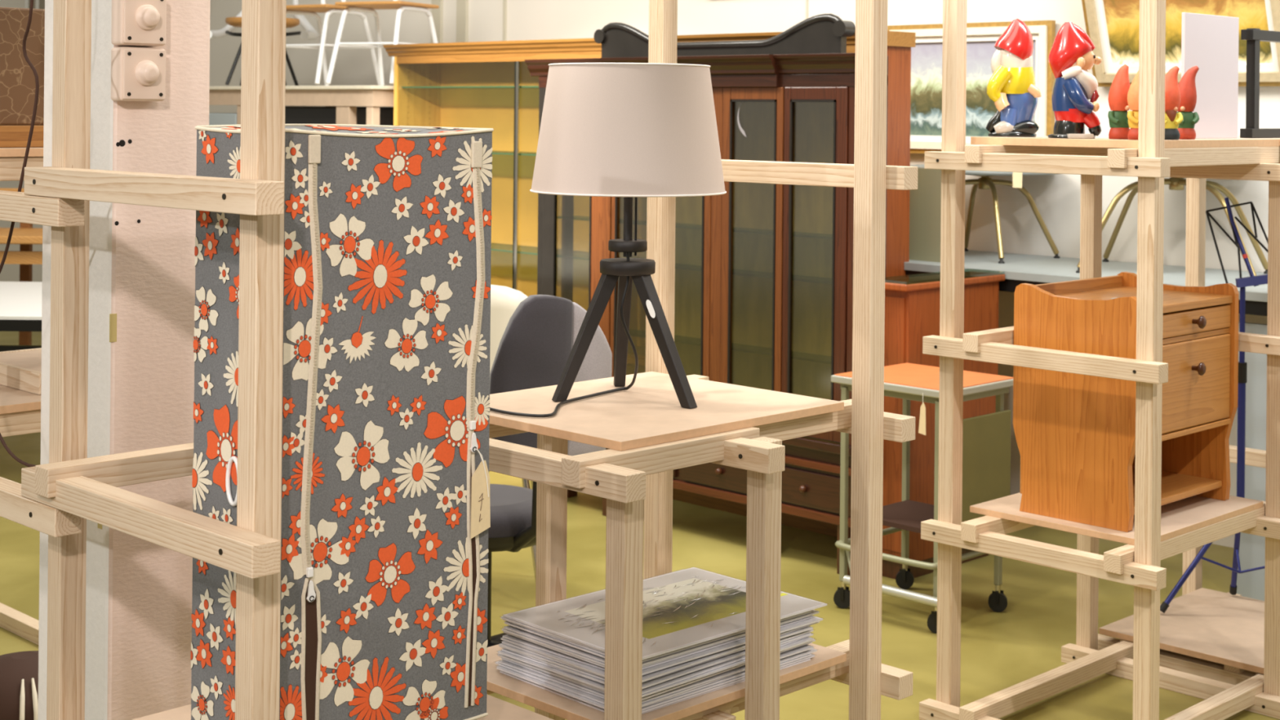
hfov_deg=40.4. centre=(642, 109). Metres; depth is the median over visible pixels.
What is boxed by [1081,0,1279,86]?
painting
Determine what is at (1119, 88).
gnome
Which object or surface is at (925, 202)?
leaning board
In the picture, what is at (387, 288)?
wardrobe
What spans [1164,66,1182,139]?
gnome
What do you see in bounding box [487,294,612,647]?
office chair
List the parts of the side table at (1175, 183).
leg, leg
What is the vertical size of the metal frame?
0.300 m
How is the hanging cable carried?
hanging from the display rack at (20, 410)
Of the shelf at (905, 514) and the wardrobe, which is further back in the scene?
the shelf at (905, 514)
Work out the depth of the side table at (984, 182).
6.75 m
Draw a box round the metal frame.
[1240,27,1279,137]
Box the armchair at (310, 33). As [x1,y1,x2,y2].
[209,0,318,85]
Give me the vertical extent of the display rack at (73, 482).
2.500 m
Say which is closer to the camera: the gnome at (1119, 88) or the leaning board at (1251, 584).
the gnome at (1119, 88)
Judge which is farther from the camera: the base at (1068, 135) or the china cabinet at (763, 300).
the china cabinet at (763, 300)
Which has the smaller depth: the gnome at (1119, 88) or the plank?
the plank
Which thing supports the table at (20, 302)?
on the floor
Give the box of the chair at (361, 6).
[325,0,439,85]
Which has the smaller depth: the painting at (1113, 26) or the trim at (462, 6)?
the painting at (1113, 26)
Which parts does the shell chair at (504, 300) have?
leg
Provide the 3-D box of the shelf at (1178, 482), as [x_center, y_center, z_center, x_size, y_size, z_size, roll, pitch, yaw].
[1.259,0.987,4.541,0.482,0.018,0.298,1,0,-45]
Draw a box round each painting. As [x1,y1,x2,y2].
[887,20,1055,153]
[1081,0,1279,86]
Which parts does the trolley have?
leg, leg, rail, under frame, leg, panel, leg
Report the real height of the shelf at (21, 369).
0.042 m
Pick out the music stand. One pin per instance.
(1242, 282)
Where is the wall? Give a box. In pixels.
[0,0,1279,547]
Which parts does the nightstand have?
panel, panel, panel, rail, rail, drawer, drawer, knob, knob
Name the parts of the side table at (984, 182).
leg, leg, leg, leg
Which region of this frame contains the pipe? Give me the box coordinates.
[1089,89,1099,102]
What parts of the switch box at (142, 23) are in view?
knob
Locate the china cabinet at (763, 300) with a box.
[524,13,888,575]
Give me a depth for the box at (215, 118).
9.32 m
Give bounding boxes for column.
[37,0,210,719]
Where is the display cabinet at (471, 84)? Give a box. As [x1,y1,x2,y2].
[382,31,915,537]
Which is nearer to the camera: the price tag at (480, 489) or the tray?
the price tag at (480, 489)
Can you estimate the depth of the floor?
5.62 m
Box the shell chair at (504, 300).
[489,284,536,578]
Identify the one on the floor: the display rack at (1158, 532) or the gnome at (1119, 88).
the display rack at (1158, 532)
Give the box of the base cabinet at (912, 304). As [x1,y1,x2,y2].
[882,271,1004,579]
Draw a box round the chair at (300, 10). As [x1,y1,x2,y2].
[285,0,379,85]
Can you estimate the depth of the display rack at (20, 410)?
2.84 m
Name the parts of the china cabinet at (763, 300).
post, post, leg, door, leg, door, drawer, cornice, drawer, knob, door, panel, moulding, knob, drawer, door, moulding, leg, post, post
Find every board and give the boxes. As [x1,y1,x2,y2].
[909,168,941,262]
[1181,12,1239,138]
[1235,322,1266,600]
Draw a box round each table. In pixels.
[0,281,42,351]
[208,85,394,124]
[904,249,1267,315]
[910,164,1059,263]
[1075,177,1267,285]
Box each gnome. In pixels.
[986,18,1041,137]
[1047,22,1102,138]
[1107,64,1130,139]
[1127,70,1138,139]
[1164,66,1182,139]
[1176,65,1199,139]
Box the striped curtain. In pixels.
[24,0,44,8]
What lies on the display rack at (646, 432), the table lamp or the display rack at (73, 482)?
the table lamp
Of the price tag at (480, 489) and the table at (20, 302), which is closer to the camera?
the price tag at (480, 489)
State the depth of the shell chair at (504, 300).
5.34 m
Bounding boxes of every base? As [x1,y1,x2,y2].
[0,602,39,644]
[1066,133,1093,138]
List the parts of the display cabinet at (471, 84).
panel, panel, rail, panel, cornice, panel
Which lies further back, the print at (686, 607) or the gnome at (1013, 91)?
the gnome at (1013, 91)
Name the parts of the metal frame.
rail, rail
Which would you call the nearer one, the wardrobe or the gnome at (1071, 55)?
the wardrobe
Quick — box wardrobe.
[191,124,493,719]
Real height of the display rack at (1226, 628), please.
1.509 m
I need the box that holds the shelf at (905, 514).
[882,499,933,533]
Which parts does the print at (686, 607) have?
mounted print, mounted print, mounted print, mounted print, mounted print, mounted print, mounted print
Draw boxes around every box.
[111,0,166,46]
[111,46,165,101]
[208,112,236,124]
[284,106,393,125]
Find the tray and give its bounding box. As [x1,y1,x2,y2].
[1235,274,1267,287]
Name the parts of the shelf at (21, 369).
lid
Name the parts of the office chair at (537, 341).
arm, arm, seat, stem, backrest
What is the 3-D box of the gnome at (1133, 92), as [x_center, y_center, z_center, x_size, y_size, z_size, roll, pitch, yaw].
[1.208,-0.022,4.221,0.070,0.188,0.064,1,0,0]
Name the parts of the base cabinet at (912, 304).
door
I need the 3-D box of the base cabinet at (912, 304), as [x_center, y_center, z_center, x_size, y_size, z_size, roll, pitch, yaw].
[1.026,1.076,6.028,0.590,1.008,0.150,1,0,-45]
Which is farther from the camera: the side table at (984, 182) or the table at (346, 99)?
the table at (346, 99)
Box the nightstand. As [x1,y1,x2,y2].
[1013,271,1239,532]
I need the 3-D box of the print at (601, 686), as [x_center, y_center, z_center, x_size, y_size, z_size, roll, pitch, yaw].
[0.033,1.017,3.297,0.535,0.066,0.380,1,0,-45]
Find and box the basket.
[0,650,38,719]
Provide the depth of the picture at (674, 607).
3.31 m
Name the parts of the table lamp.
power cord, leg, leg, lamp shade, rod, leg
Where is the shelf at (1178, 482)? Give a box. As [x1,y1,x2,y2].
[1132,466,1222,514]
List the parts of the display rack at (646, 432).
post, post, post, post, post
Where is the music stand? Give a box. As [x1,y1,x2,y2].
[1160,197,1267,613]
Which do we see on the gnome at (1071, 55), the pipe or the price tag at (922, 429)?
the pipe
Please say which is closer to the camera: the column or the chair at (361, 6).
the column
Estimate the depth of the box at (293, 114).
8.81 m
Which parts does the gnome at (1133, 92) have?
arm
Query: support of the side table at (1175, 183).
on the table at (1017, 268)
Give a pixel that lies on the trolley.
(986, 438)
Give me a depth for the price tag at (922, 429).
5.26 m
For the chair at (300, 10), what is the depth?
9.06 m
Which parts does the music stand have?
leg, desk arm, desk arm, desk arm, desk arm, leg, desk arm, desk arm, desk arm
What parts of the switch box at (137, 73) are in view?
knob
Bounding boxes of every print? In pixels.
[495,621,819,714]
[500,567,826,675]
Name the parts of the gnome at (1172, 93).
arm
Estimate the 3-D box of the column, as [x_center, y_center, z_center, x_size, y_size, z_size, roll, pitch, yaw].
[-0.962,-0.139,3.244,0.199,3.400,0.271,1,0,-45]
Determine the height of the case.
0.230 m
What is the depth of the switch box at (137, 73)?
3.06 m
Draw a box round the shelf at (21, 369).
[0,347,41,395]
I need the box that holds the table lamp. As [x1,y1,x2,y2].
[489,62,726,417]
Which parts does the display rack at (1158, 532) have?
post, post, post, post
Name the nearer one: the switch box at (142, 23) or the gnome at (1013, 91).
the switch box at (142, 23)
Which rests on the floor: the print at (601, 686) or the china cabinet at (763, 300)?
the china cabinet at (763, 300)
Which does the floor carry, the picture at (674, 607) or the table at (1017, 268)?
the table at (1017, 268)
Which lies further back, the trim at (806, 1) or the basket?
the trim at (806, 1)
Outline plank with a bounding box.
[0,124,43,147]
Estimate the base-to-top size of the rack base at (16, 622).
0.068 m
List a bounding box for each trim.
[431,0,506,43]
[805,0,808,18]
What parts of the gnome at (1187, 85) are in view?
arm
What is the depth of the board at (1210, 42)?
4.60 m
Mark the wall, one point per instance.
(1057, 197)
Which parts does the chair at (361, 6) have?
leg frame, seat, leg frame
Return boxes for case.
[0,7,44,124]
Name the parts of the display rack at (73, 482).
post, post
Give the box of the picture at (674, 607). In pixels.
[564,577,746,639]
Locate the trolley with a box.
[831,362,1013,633]
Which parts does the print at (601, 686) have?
mounted print, mounted print, mounted print, mounted print, mounted print, mounted print, mounted print, mounted print, mounted print, mounted print, mounted print, mounted print, mounted print, mounted print, mounted print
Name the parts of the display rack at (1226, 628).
post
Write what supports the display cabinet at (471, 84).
on the floor
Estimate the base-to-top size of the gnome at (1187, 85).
0.186 m
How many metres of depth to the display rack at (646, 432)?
3.36 m
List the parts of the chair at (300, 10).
leg frame, seat, post, leg frame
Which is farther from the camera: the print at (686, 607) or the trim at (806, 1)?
the trim at (806, 1)
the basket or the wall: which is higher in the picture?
the wall
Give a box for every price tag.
[470,448,490,538]
[918,392,925,435]
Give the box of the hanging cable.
[0,0,39,466]
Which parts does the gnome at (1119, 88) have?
arm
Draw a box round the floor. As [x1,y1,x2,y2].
[0,331,1279,719]
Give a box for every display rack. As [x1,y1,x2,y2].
[0,146,84,537]
[21,0,553,719]
[486,0,917,719]
[919,0,1279,719]
[1097,135,1279,684]
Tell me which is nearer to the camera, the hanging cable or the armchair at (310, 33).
the hanging cable
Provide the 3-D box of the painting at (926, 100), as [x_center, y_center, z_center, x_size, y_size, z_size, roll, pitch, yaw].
[1.321,-0.086,7.105,0.047,0.538,0.800,1,0,-45]
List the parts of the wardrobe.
ring handle, zip pull, zip pull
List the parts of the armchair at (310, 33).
arm, leg, seat, leg, rail, arm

